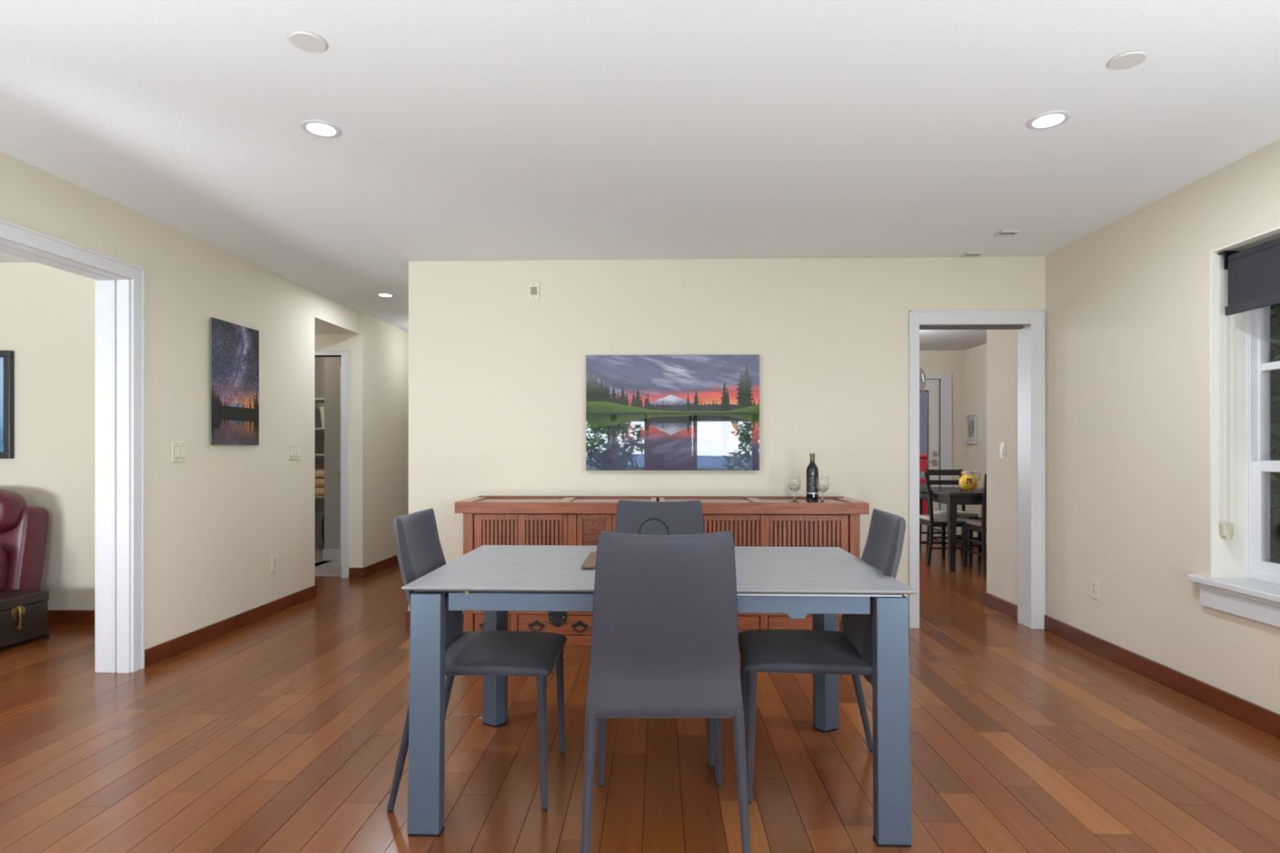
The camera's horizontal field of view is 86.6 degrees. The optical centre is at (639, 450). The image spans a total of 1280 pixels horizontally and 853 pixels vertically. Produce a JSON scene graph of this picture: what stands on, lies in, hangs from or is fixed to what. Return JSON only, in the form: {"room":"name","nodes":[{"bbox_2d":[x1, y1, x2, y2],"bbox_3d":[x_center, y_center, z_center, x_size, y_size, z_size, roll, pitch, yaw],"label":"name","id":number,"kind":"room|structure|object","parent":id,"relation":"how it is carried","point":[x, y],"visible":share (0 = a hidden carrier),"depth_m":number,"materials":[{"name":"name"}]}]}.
{"room":"dining room","nodes":[
{"label":"dining room","id":0,"kind":"room"},
{"bbox_2d":[0,262,94,610],"bbox_3d":[-4.921,-0.040,0.179,3.991,2.460,9.100,0,0,2],"label":"wall","id":1,"kind":"structure","parent":0,"point":[47,313],"depth_m":4.58,"materials":[{"name":"beige paint"}]},
{"bbox_2d":[0,350,13,458],"bbox_3d":[-4.682,-0.307,4.586,0.900,0.727,0.035,0,0,2],"label":"framed picture","id":2,"kind":"object","parent":1,"relation":"attached to","point":[6,357],"visible":1,"depth_m":4.56,"materials":[{"name":"black"}]},
{"bbox_2d":[0,357,4,452],"bbox_3d":[-4.681,-0.307,4.592,0.810,0.637,0.001,0,0,2],"label":"print","id":3,"kind":"object","parent":2,"relation":"attached to","point":[1,358],"depth_m":4.58},
{"bbox_2d":[48,609,94,624],"bbox_3d":[-4.757,1.124,4.166,3.871,0.092,0.880,0,0,2],"label":"baseboard","id":4,"kind":"structure","parent":1,"relation":"attached to","point":[55,616],"depth_m":4.56,"materials":[{"name":"brown wood"}]},
{"bbox_2d":[0,151,408,649],"bbox_3d":[-3.682,-0.040,2.463,1.933,2.460,13.706,0,0,3],"label":"wall","id":5,"kind":"structure","parent":0,"point":[215,521],"depth_m":4.33,"materials":[{"name":"beige paint"}]},
{"bbox_2d":[0,218,144,673],"bbox_3d":[-2.803,0.097,2.600,0.213,2.146,2.094,0,0,2],"label":"trim","id":6,"kind":"structure","parent":5,"relation":"attached to","point":[119,285],"depth_m":3.57,"materials":[{"name":"white wood"}]},
{"bbox_2d":[171,441,186,462],"bbox_3d":[-2.662,0.009,3.927,0.012,0.118,0.116,0,0,3],"label":"light switch","id":7,"kind":"object","parent":5,"relation":"attached to","point":[179,449],"visible":1,"depth_m":3.92,"materials":[{"name":"beige plastic"}]},
{"bbox_2d":[144,584,317,667],"bbox_3d":[-2.632,1.124,4.548,0.017,0.092,1.786,0,0,3],"label":"baseboard","id":8,"kind":"structure","parent":5,"relation":"attached to","point":[155,654],"depth_m":4.29,"materials":[{"name":"brown wood"}]},
{"bbox_2d":[210,316,258,444],"bbox_3d":[-2.637,-0.428,4.421,0.018,0.786,0.488,0,0,3],"label":"picture","id":9,"kind":"object","parent":5,"relation":"attached to","point":[234,348],"visible":1,"depth_m":4.39,"materials":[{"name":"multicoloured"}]},
{"bbox_2d":[271,554,277,572],"bbox_3d":[-2.622,0.812,4.873,0.009,0.118,0.072,0,0,3],"label":"wall outlet","id":10,"kind":"object","parent":5,"relation":"attached to","point":[274,558],"visible":1,"depth_m":4.87,"materials":[{"name":"beige plastic"}]},
{"bbox_2d":[288,443,300,459],"bbox_3d":[-2.608,0.009,5.132,0.012,0.118,0.150,0,0,2],"label":"light switch","id":11,"kind":"object","parent":5,"relation":"attached to","point":[294,448],"visible":1,"depth_m":5.12,"materials":[{"name":"beige plastic"}]},
{"bbox_2d":[322,549,340,560],"bbox_3d":[-3.059,1.110,7.176,0.592,0.120,0.014,0,0,2],"label":"baseboard","id":12,"kind":"structure","parent":5,"relation":"attached to","point":[327,554],"depth_m":7.17,"materials":[{"name":"white"}]},
{"bbox_2d":[335,365,341,564],"bbox_3d":[-2.929,0.149,6.665,0.083,2.018,0.720,0,0,-27],"label":"door","id":13,"kind":"structure","parent":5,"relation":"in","point":[340,473],"depth_m":6.89,"materials":[{"name":"grey paint"}]},
{"bbox_2d":[349,555,398,577],"bbox_3d":[-2.528,1.124,7.740,0.134,0.092,3.060,0,0,3],"label":"baseboard","id":14,"kind":"structure","parent":5,"relation":"attached to","point":[371,569],"depth_m":6.42,"materials":[{"name":"brown wood"}]},
{"bbox_2d":[315,292,359,334],"bbox_3d":[-3.383,-1.167,5.851,1.615,0.205,0.800,0,0,2],"label":"wall","id":15,"kind":"structure","parent":0,"point":[332,317],"depth_m":5.84,"materials":[{"name":"beige paint"}]},
{"bbox_2d":[315,311,368,568],"bbox_3d":[-3.352,-0.040,5.850,1.592,2.460,1.040,0,0,2],"label":"wall","id":16,"kind":"structure","parent":0,"point":[357,344],"depth_m":6.23,"materials":[{"name":"beige paint"}]},
{"bbox_2d":[315,350,349,577],"bbox_3d":[-3.147,0.126,6.298,0.958,2.087,0.154,0,0,2],"label":"trim","id":17,"kind":"structure","parent":16,"relation":"attached to","point":[344,354],"depth_m":6.21,"materials":[{"name":"white wood"}]},
{"bbox_2d":[0,0,1279,351],"bbox_3d":[-1.399,-1.320,2.362,10.920,0.100,13.950,0,0,2],"label":"ceiling","id":18,"kind":"structure","parent":0,"point":[472,130],"depth_m":2.59,"materials":[{"name":"white paint"}]},
{"bbox_2d":[289,31,326,53],"bbox_3d":[-1.028,-1.264,2.105,0.104,0.006,0.104,0,0,2],"label":"sprinkler cover","id":19,"kind":"object","parent":18,"relation":"attached to","point":[308,42],"visible":1,"depth_m":2.10,"materials":[{"name":"white paint"}]},
{"bbox_2d":[300,119,341,137],"bbox_3d":[-1.258,-1.266,2.680,0.146,0.007,0.146,0,0,2],"label":"recessed light","id":20,"kind":"object","parent":18,"relation":"in","point":[319,128],"visible":1,"depth_m":2.67,"materials":[{"name":"white"}]},
{"bbox_2d":[376,293,394,297],"bbox_3d":[-2.080,-1.266,5.548,0.140,0.007,0.140,0,0,2],"label":"recessed light","id":21,"kind":"object","parent":18,"relation":"in","point":[381,295],"visible":1,"depth_m":5.54,"materials":[{"name":"white"}]},
{"bbox_2d":[960,251,983,257],"bbox_3d":[2.146,-1.264,4.385,0.110,0.012,0.090,0,0,2],"label":"ceiling vent","id":22,"kind":"object","parent":18,"relation":"in","point":[968,254],"visible":1,"depth_m":4.38,"materials":[{"name":"white metal"}]},
{"bbox_2d":[994,230,1020,236],"bbox_3d":[2.139,-1.264,3.955,0.110,0.012,0.090,0,0,2],"label":"ceiling vent","id":23,"kind":"object","parent":18,"relation":"in","point":[1002,233],"visible":1,"depth_m":3.95,"materials":[{"name":"white metal"}]},
{"bbox_2d":[1026,110,1071,129],"bbox_3d":[1.570,-1.266,2.610,0.146,0.007,0.146,0,0,2],"label":"recessed light","id":24,"kind":"object","parent":18,"relation":"in","point":[1047,120],"visible":1,"depth_m":2.60,"materials":[{"name":"white"}]},
{"bbox_2d":[1107,51,1146,70],"bbox_3d":[1.581,-1.264,2.204,0.104,0.010,0.104,0,0,42],"label":"sprinkler cover","id":25,"kind":"object","parent":18,"relation":"attached to","point":[1131,59],"visible":1,"depth_m":2.20,"materials":[{"name":"white paint"}]},
{"bbox_2d":[0,541,1279,852],"bbox_3d":[-1.399,1.198,2.362,10.920,0.063,13.950,0,0,2],"label":"floor","id":26,"kind":"structure","parent":0,"point":[282,731],"depth_m":2.60,"materials":[{"name":"brown wood"}]},
{"bbox_2d":[0,488,48,591],"bbox_3d":[-4.370,0.703,4.103,0.882,0.935,0.896,0,0,2],"label":"recliner","id":27,"kind":"object","parent":26,"relation":"on","point":[24,529],"visible":0.76,"depth_m":4.33,"materials":[{"name":"red leather"}]},
{"bbox_2d":[0,590,48,648],"bbox_3d":[-3.819,1.020,4.031,0.313,0.300,0.408,0,0,2],"label":"trunk","id":28,"kind":"object","parent":26,"relation":"on","point":[24,614],"visible":1,"depth_m":4.07,"materials":[{"name":"brown leather"}]},
{"bbox_2d":[315,398,324,497],"bbox_3d":[-3.782,0.220,8.002,0.900,1.900,0.500,0,0,2],"label":"shelf unit","id":29,"kind":"object","parent":26,"relation":"on","point":[317,400],"visible":0.02,"depth_m":7.75,"materials":[{"name":"beige wood"}]},
{"bbox_2d":[315,469,324,495],"bbox_3d":[-3.684,0.373,7.919,0.240,0.300,0.300,0,0,2],"label":"towel stack","id":30,"kind":"object","parent":29,"relation":"on","point":[319,473],"visible":0.28,"depth_m":7.77,"materials":[{"name":"beige fabric"}]},
{"bbox_2d":[319,406,324,427],"bbox_3d":[-3.514,-0.377,7.915,0.312,0.240,0.291,0,0,2],"label":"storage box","id":31,"kind":"object","parent":29,"relation":"on","point":[322,408],"visible":0.2,"depth_m":7.78,"materials":[{"name":"beige"}]},
{"bbox_2d":[321,514,324,544],"bbox_3d":[-3.544,0.917,7.915,0.300,0.500,0.260,0,0,2],"label":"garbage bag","id":32,"kind":"object","parent":26,"relation":"on","point":[322,521],"visible":0.07,"depth_m":7.82,"materials":[{"name":"black plastic"}]},
{"bbox_2d":[386,508,567,812],"bbox_3d":[-0.569,0.697,2.422,0.564,0.950,0.472,0,0,2],"label":"dining chair","id":33,"kind":"object","parent":26,"relation":"on","point":[419,550],"visible":0.68,"depth_m":2.33,"materials":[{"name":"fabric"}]},
{"bbox_2d":[597,500,714,768],"bbox_3d":[0.073,0.697,2.782,0.472,0.950,0.564,0,0,3],"label":"dining chair","id":34,"kind":"object","parent":26,"relation":"on","point":[682,517],"visible":0.19,"depth_m":3.00,"materials":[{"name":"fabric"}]},
{"bbox_2d":[401,545,917,847],"bbox_3d":[0.065,0.791,2.474,1.536,0.757,0.910,0,0,2],"label":"dining table","id":35,"kind":"object","parent":26,"relation":"on","point":[824,583],"visible":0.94,"depth_m":2.06,"materials":[{"name":"grey metal"}]},
{"bbox_2d":[581,551,596,568],"bbox_3d":[0.043,0.406,2.505,0.485,0.011,0.330,0,0,2],"label":"wooden tray","id":36,"kind":"object","parent":35,"relation":"on","point":[590,562],"visible":0.09,"depth_m":2.44,"materials":[{"name":"brown wood"}]},
{"bbox_2d":[637,517,669,535],"bbox_3d":[0.050,0.324,2.499,0.090,0.154,0.090,0,0,43],"label":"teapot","id":37,"kind":"object","parent":36,"relation":"on","point":[650,518],"visible":0.27,"depth_m":2.50,"materials":[{"name":"black metal"}]},
{"bbox_2d":[454,495,869,646],"bbox_3d":[0.126,0.737,4.253,2.447,0.866,0.490,0,0,2],"label":"sideboard","id":38,"kind":"object","parent":26,"relation":"on","point":[487,520],"visible":0.44,"depth_m":4.04,"materials":[{"name":"brown wood"}]},
{"bbox_2d":[788,475,800,502],"bbox_3d":[0.960,0.240,4.216,0.076,0.160,0.076,0,0,31],"label":"wine glass","id":39,"kind":"object","parent":38,"relation":"on","point":[794,482],"visible":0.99,"depth_m":4.19,"materials":[{"name":"clear glass"}]},
{"bbox_2d":[788,475,800,492],"bbox_3d":[0.960,0.209,4.216,0.075,0.098,0.075,0,0,2],"label":"bowl","id":40,"kind":"object","parent":39,"relation":"on","point":[794,482],"depth_m":4.19,"materials":[{"name":"clear glass"}]},
{"bbox_2d":[806,453,818,502],"bbox_3d":[1.070,0.170,4.212,0.074,0.300,0.076,0,0,2],"label":"wine bottle","id":41,"kind":"object","parent":38,"relation":"on","point":[812,472],"visible":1,"depth_m":4.18,"materials":[{"name":"black glass"}]},
{"bbox_2d":[806,476,817,493],"bbox_3d":[1.066,0.214,4.186,0.069,0.112,0.023,0,0,9],"label":"print","id":42,"kind":"object","parent":41,"relation":"attached to","point":[811,488],"depth_m":4.18,"materials":[{"name":"paper"}]},
{"bbox_2d":[816,475,828,502],"bbox_3d":[1.115,0.240,4.147,0.076,0.160,0.076,0,0,31],"label":"wine glass","id":43,"kind":"object","parent":38,"relation":"on","point":[822,482],"visible":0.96,"depth_m":4.12,"materials":[{"name":"clear glass"}]},
{"bbox_2d":[816,475,828,492],"bbox_3d":[1.115,0.209,4.147,0.075,0.098,0.075,0,0,2],"label":"bowl","id":44,"kind":"object","parent":43,"relation":"on","point":[822,482],"depth_m":4.12,"materials":[{"name":"clear glass"}]},
{"bbox_2d":[581,530,751,852],"bbox_3d":[0.070,0.697,2.106,0.472,0.950,0.564,0,0,0],"label":"dining chair","id":45,"kind":"object","parent":26,"relation":"on","point":[664,635],"visible":1,"depth_m":1.91,"materials":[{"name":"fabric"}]},
{"bbox_2d":[738,508,906,804],"bbox_3d":[0.643,0.697,2.434,0.564,0.950,0.472,0,0,6],"label":"dining chair","id":46,"kind":"object","parent":26,"relation":"on","point":[848,651],"visible":0.75,"depth_m":2.33,"materials":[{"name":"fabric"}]},
{"bbox_2d":[919,471,973,564],"bbox_3d":[3.147,0.695,7.120,0.490,0.950,0.430,0,0,2],"label":"chair","id":47,"kind":"object","parent":26,"relation":"on","point":[931,520],"visible":0.58,"depth_m":6.92,"materials":[{"name":"black paint"}]},
{"bbox_2d":[919,514,968,522],"bbox_3d":[3.182,0.715,7.119,0.410,0.056,0.410,0,0,2],"label":"seat cushion","id":48,"kind":"object","parent":47,"relation":"on","point":[926,517],"depth_m":6.95,"materials":[{"name":"beige fabric"}]},
{"bbox_2d":[919,487,982,572],"bbox_3d":[3.493,0.787,6.961,1.060,0.765,0.960,0,0,2],"label":"kitchen table","id":49,"kind":"object","parent":26,"relation":"on","point":[952,496],"visible":0.34,"depth_m":6.54,"materials":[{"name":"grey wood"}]},
{"bbox_2d":[958,469,980,490],"bbox_3d":[3.273,0.295,6.769,0.179,0.208,0.172,0,0,-41],"label":"jug","id":50,"kind":"object","parent":49,"relation":"on","point":[967,482],"visible":1,"depth_m":6.72,"materials":[{"name":"yellow"}]},
{"bbox_2d":[924,469,982,557],"bbox_3d":[3.511,0.695,7.626,0.430,0.950,0.490,0,0,2],"label":"chair","id":51,"kind":"object","parent":26,"relation":"on","point":[969,515],"visible":0.59,"depth_m":7.78,"materials":[{"name":"black paint"}]},
{"bbox_2d":[933,511,978,517],"bbox_3d":[3.510,0.715,7.591,0.410,0.056,0.410,0,0,2],"label":"seat cushion","id":52,"kind":"object","parent":51,"relation":"on","point":[962,513],"depth_m":7.41,"materials":[{"name":"beige fabric"}]},
{"bbox_2d":[962,473,986,574],"bbox_3d":[3.464,0.695,6.607,0.430,0.950,0.490,0,0,2],"label":"chair","id":53,"kind":"object","parent":26,"relation":"on","point":[979,525],"visible":0.3,"depth_m":6.50,"materials":[{"name":"black paint"}]},
{"bbox_2d":[966,519,986,527],"bbox_3d":[3.465,0.715,6.642,0.410,0.056,0.410,0,0,2],"label":"seat cushion","id":54,"kind":"object","parent":53,"relation":"on","point":[970,522],"depth_m":6.62,"materials":[{"name":"beige fabric"}]},
{"bbox_2d":[408,256,1044,614],"bbox_3d":[0.553,-0.040,4.580,4.215,2.460,0.145,0,0,2],"label":"wall","id":55,"kind":"structure","parent":0,"point":[497,375],"depth_m":4.52,"materials":[{"name":"beige paint"}]},
{"bbox_2d":[404,609,410,625],"bbox_3d":[0.153,1.124,6.850,3.332,0.092,4.697,0,0,2],"label":"baseboard","id":56,"kind":"structure","parent":55,"relation":"attached to","point":[407,613],"depth_m":4.54,"materials":[{"name":"brown wood"}]},
{"bbox_2d":[528,281,539,300],"bbox_3d":[-0.709,-1.064,4.534,0.072,0.120,0.011,0,0,2],"label":"wall sensor","id":57,"kind":"object","parent":55,"relation":"attached to","point":[533,286],"visible":1,"depth_m":4.53,"materials":[{"name":"beige plastic"}]},
{"bbox_2d":[530,286,537,294],"bbox_3d":[-0.709,-1.064,4.533,0.042,0.052,0.002,0,0,2],"label":"grille","id":58,"kind":"object","parent":57,"relation":"attached to","point":[533,289],"depth_m":4.53,"materials":[{"name":"white plastic"}]},
{"bbox_2d":[586,354,759,471],"bbox_3d":[0.215,-0.248,4.494,1.145,0.764,0.029,0,0,2],"label":"picture","id":59,"kind":"object","parent":55,"relation":"attached to","point":[644,412],"visible":1,"depth_m":4.48,"materials":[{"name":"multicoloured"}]},
{"bbox_2d":[919,324,1022,329],"bbox_3d":[2.188,-0.820,4.537,0.710,0.020,0.045,0,0,2],"label":"trim","id":60,"kind":"structure","parent":55,"relation":"attached to","point":[921,327],"depth_m":4.52,"materials":[{"name":"grey wood"}]},
{"bbox_2d":[908,309,1044,629],"bbox_3d":[2.205,0.126,4.532,0.872,2.089,0.184,0,0,2],"label":"trim","id":61,"kind":"structure","parent":55,"relation":"attached to","point":[1031,336],"depth_m":4.46,"materials":[{"name":"white"}]},
{"bbox_2d":[919,391,926,453],"bbox_3d":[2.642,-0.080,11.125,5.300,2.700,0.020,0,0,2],"label":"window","id":62,"kind":"structure","parent":0,"point":[922,397],"depth_m":11.07,"materials":[{"name":"grey glass"}]},
{"bbox_2d":[919,351,964,534],"bbox_3d":[1.450,-0.040,8.785,5.560,2.460,0.120,0,0,2],"label":"wall","id":63,"kind":"structure","parent":0,"point":[931,362],"depth_m":8.66,"materials":[{"name":"beige paint"}]},
{"bbox_2d":[919,378,939,541],"bbox_3d":[3.376,0.124,8.690,0.914,2.072,0.119,0,0,2],"label":"door","id":64,"kind":"structure","parent":63,"relation":"in","point":[932,385],"depth_m":8.70,"materials":[{"name":"white paint"}]},
{"bbox_2d":[919,373,951,542],"bbox_3d":[3.394,0.096,8.722,1.153,2.148,0.144,0,0,2],"label":"trim","id":65,"kind":"structure","parent":63,"relation":"attached to","point":[945,379],"depth_m":8.64,"materials":[{"name":"white wood"}]},
{"bbox_2d":[964,343,986,537],"bbox_3d":[4.132,-0.040,6.909,0.100,2.460,3.770,0,0,2],"label":"wall","id":66,"kind":"structure","parent":0,"point":[975,357],"depth_m":8.30,"materials":[{"name":"beige paint"}]},
{"bbox_2d":[964,446,968,455],"bbox_3d":[4.120,0.009,8.586,0.012,0.118,0.116,0,0,2],"label":"light switch","id":67,"kind":"object","parent":66,"relation":"attached to","point":[966,448],"visible":1,"depth_m":8.57,"materials":[{"name":"beige plastic"}]},
{"bbox_2d":[964,413,977,444],"bbox_3d":[4.106,-0.262,8.422,0.030,0.370,0.270,0,0,2],"label":"framed picture","id":68,"kind":"object","parent":66,"relation":"attached to","point":[971,420],"visible":1,"depth_m":8.44,"materials":[{"name":"white"}]},
{"bbox_2d":[967,415,973,442],"bbox_3d":[4.113,-0.262,8.422,0.001,0.330,0.230,0,0,2],"label":"print","id":69,"kind":"object","parent":68,"relation":"attached to","point":[970,419],"depth_m":8.44},
{"bbox_2d":[984,373,986,549],"bbox_3d":[4.103,0.131,8.028,0.018,2.079,0.090,0,0,2],"label":"trim","id":70,"kind":"structure","parent":66,"relation":"attached to","point":[985,375],"depth_m":8.04,"materials":[{"name":"white"}]},
{"bbox_2d":[986,329,1017,605],"bbox_3d":[3.353,-0.040,4.861,1.450,2.460,0.565,0,0,2],"label":"wall","id":71,"kind":"structure","parent":0,"point":[1002,344],"depth_m":4.93,"materials":[{"name":"beige paint"}]},
{"bbox_2d":[955,534,1017,619],"bbox_3d":[3.366,1.124,6.627,1.417,0.092,4.095,0,0,2],"label":"baseboard","id":72,"kind":"structure","parent":71,"relation":"attached to","point":[1005,606],"depth_m":4.92,"materials":[{"name":"brown wood"}]},
{"bbox_2d":[999,442,1004,458],"bbox_3d":[2.623,0.000,4.921,0.012,0.118,0.072,0,0,2],"label":"light switch","id":73,"kind":"object","parent":71,"relation":"attached to","point":[1002,445],"visible":1,"depth_m":4.92,"materials":[{"name":"beige plastic"}]},
{"bbox_2d":[1044,139,1279,714],"bbox_3d":[2.676,-0.040,0.012,0.270,2.460,9.165,0,0,2],"label":"wall","id":74,"kind":"structure","parent":0,"point":[1127,301],"depth_m":3.55,"materials":[{"name":"beige paint"}]},
{"bbox_2d":[1090,577,1098,599],"bbox_3d":[2.639,0.804,3.943,0.008,0.118,0.072,0,0,2],"label":"wall outlet","id":75,"kind":"object","parent":74,"relation":"attached to","point":[1094,582],"visible":1,"depth_m":3.93,"materials":[{"name":"beige plastic"}]},
{"bbox_2d":[1044,614,1279,737],"bbox_3d":[2.531,1.124,-0.056,0.017,0.092,9.020,0,0,2],"label":"baseboard","id":76,"kind":"structure","parent":74,"relation":"attached to","point":[1266,720],"depth_m":3.31,"materials":[{"name":"brown wood"}]},
{"bbox_2d":[1186,226,1279,627],"bbox_3d":[2.715,-0.098,2.625,0.300,1.635,1.150,0,0,2],"label":"window","id":77,"kind":"structure","parent":74,"relation":"in","point":[1242,581],"depth_m":3.11,"materials":[{"name":"white wood"}]},
{"bbox_2d":[1217,237,1279,539],"bbox_3d":[2.664,-0.247,2.622,0.070,1.305,0.971,0,0,2],"label":"roller shade","id":78,"kind":"object","parent":77,"relation":"attached to","point":[1253,273],"visible":1,"depth_m":2.97,"materials":[{"name":"fabric"}]},
{"bbox_3d":[4.217,1.320,10.133,4.900,0.100,2.720,0,0,2],"label":"floor","id":79,"kind":"structure","parent":0,"visible":0},
{"bbox_2d":[919,453,926,515],"bbox_3d":[4.016,0.665,10.098,1.140,1.210,0.640,0,0,2],"label":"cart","id":80,"kind":"object","parent":79,"relation":"on","point":[922,457],"visible":0.02,"depth_m":9.80,"materials":[{"name":"red paint"}]},
{"label":"outside","id":81,"kind":"structure","parent":0,"visible":0},
{"bbox_3d":[6.073,1.820,6.343,6.190,0.100,21.000,0,0,2],"label":"garden","id":82,"kind":"object","parent":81,"visible":0},
{"bbox_2d":[1270,304,1279,564],"bbox_3d":[5.658,0.220,6.172,2.293,3.124,2.363,0,0,2],"label":"tree","id":83,"kind":"object","parent":82,"relation":"on","point":[1274,309],"visible":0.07,"depth_m":5.72,"materials":[{"name":"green plant"}]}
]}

